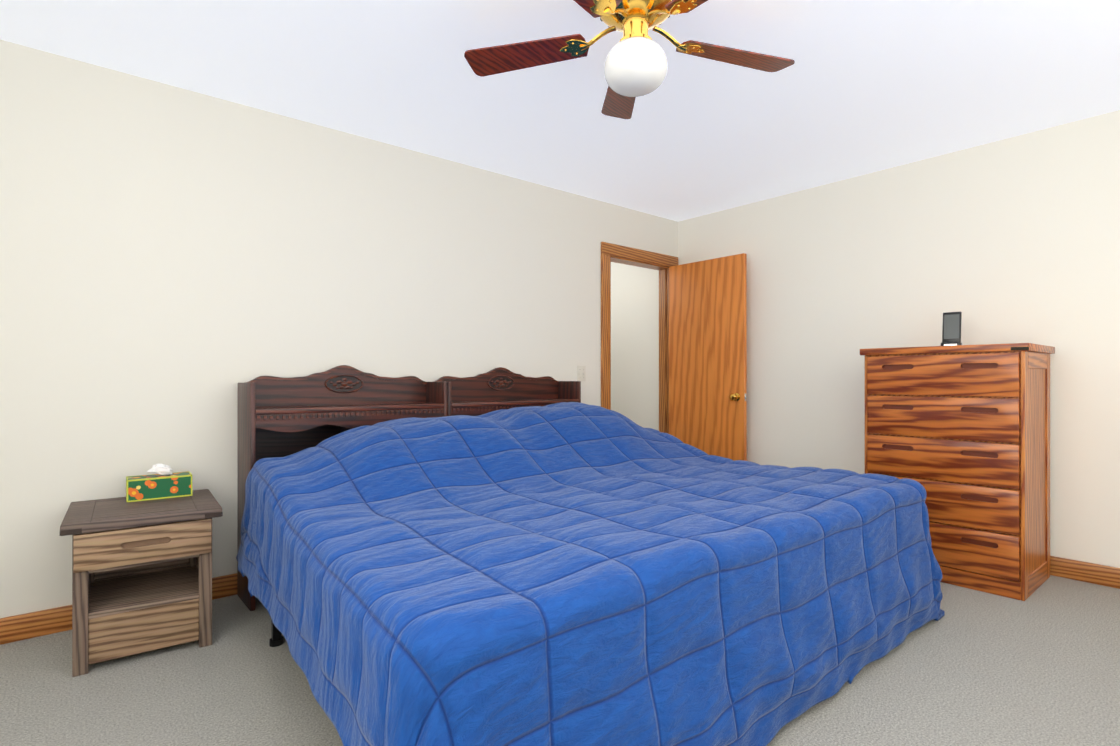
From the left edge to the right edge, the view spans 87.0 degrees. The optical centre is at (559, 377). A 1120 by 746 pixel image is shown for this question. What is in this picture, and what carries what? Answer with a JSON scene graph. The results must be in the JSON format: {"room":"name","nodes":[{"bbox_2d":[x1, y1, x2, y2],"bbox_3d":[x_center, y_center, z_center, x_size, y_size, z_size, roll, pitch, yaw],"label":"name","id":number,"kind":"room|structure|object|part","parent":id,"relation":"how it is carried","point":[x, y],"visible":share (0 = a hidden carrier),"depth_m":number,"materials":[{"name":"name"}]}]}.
{"room":"bedroom","nodes":[
{"label":"bedroom","id":0,"kind":"room"},
{"bbox_2d":[0,39,677,617],"bbox_3d":[-1.045,-0.145,3.489,5.339,2.440,0.120,0,0,-40],"label":"wall","id":1,"kind":"structure","parent":0,"point":[176,265],"depth_m":2.87,"materials":[{"name":"white paint"}]},
{"bbox_2d":[0,573,236,644],"bbox_3d":[-1.315,1.023,3.170,4.275,0.104,0.018,0,0,-40],"label":"baseboard","id":2,"kind":"structure","parent":1,"relation":"attached to","point":[20,627],"depth_m":2.46,"materials":[{"name":"brown wood"}]},
{"bbox_2d":[577,366,585,380],"bbox_3d":[0.163,-0.029,4.423,0.080,0.116,0.014,0,0,-40],"label":"light switch","id":3,"kind":"object","parent":1,"relation":"attached to","point":[581,373],"visible":0.98,"depth_m":4.42,"materials":[{"name":"beige plastic"}]},
{"bbox_2d":[601,242,677,433],"bbox_3d":[0.628,0.014,4.903,0.926,2.123,0.156,0,0,-40],"label":"door frame","id":4,"kind":"structure","parent":1,"relation":"attached to","point":[620,254],"depth_m":4.86,"materials":[{"name":"brown wood"}]},
{"bbox_2d":[669,253,746,460],"bbox_3d":[1.177,0.059,4.786,0.175,2.010,0.752,0,0,-40],"label":"door","id":5,"kind":"structure","parent":1,"relation":"in","point":[708,357],"depth_m":4.73,"materials":[{"name":"brown wood"}]},
{"bbox_2d":[0,575,1119,745],"bbox_3d":[-0.121,1.125,2.489,5.459,0.100,5.440,0,0,-40],"label":"floor","id":6,"kind":"structure","parent":0,"point":[1040,666],"depth_m":2.04,"materials":[{"name":"carpet"}]},
{"bbox_2d":[60,489,222,676],"bbox_3d":[-1.706,0.798,2.427,0.501,0.553,0.501,0,0,-36],"label":"nightstand","id":7,"kind":"object","parent":6,"relation":"on","point":[133,609],"visible":0.98,"depth_m":2.27,"materials":[{"name":"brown wood"}]},
{"bbox_3d":[-1.565,0.630,2.234,0.426,0.133,0.022,0,0,-36],"label":"drawer","id":8,"kind":"part","parent":7,"relation":"part of","materials":[{"name":"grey wood"}]},
{"bbox_2d":[126,463,191,501],"bbox_3d":[-1.753,0.448,2.585,0.235,0.147,0.119,0,0,-37],"label":"tissue box","id":9,"kind":"object","parent":7,"relation":"on","point":[164,482],"visible":1,"depth_m":2.55,"materials":[{"name":"green cardboard"}]},
{"bbox_2d":[236,365,944,745],"bbox_3d":[0.023,0.504,2.729,2.686,1.142,2.358,0,0,-40],"label":"bed","id":10,"kind":"object","parent":6,"relation":"on","point":[500,557],"visible":1,"depth_m":1.82,"materials":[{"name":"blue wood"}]},
{"bbox_3d":[0.070,0.787,2.659,2.500,0.575,1.958,0,0,-40],"label":"frame","id":11,"kind":"part","parent":10,"relation":"part of","materials":[{"name":"black metal"}]},
{"bbox_3d":[-0.722,0.504,3.471,2.050,1.142,0.264,0,0,-40],"label":"headboard","id":12,"kind":"part","parent":10,"relation":"part of","materials":[{"name":"brown wood"}]},
{"bbox_2d":[860,343,1054,600],"bbox_3d":[2.190,0.455,3.284,0.562,1.240,0.780,0,0,-40],"label":"dresser","id":13,"kind":"object","parent":6,"relation":"on","point":[960,434],"visible":0.79,"depth_m":3.02,"materials":[{"name":"brown wood"}]},
{"bbox_2d":[941,312,961,345],"bbox_3d":[2.190,-0.267,3.304,0.094,0.202,0.070,0,0,42],"label":"dock","id":14,"kind":"object","parent":13,"relation":"on","point":[951,331],"visible":0.85,"depth_m":3.30,"materials":[{"name":"black plastic"}]},
{"bbox_2d":[0,0,1119,220],"bbox_3d":[-0.121,-1.415,2.490,5.459,0.100,5.440,0,0,-40],"label":"ceiling","id":15,"kind":"structure","parent":0,"point":[859,87],"depth_m":2.70,"materials":[{"name":"white paint"}]},
{"bbox_2d":[464,0,794,118],"bbox_3d":[0.276,-1.173,1.992,1.214,0.384,1.178,0,0,-40],"label":"fan","id":16,"kind":"object","parent":15,"relation":"hanging from","point":[636,65],"visible":1,"depth_m":2.05,"materials":[{"name":"brown wood"}]},
{"bbox_2d":[611,110,1119,567],"bbox_3d":[1.917,-0.144,4.213,0.120,2.440,5.440,0,0,-40],"label":"wall","id":17,"kind":"structure","parent":0,"point":[1015,239],"depth_m":3.68,"materials":[{"name":"white paint"}]},
{"bbox_2d":[1050,556,1119,588],"bbox_3d":[2.275,1.023,3.683,0.018,0.104,3.870,0,0,-40],"label":"baseboard","id":18,"kind":"structure","parent":17,"relation":"attached to","point":[1104,575],"depth_m":3.10,"materials":[{"name":"brown wood"}]}
]}

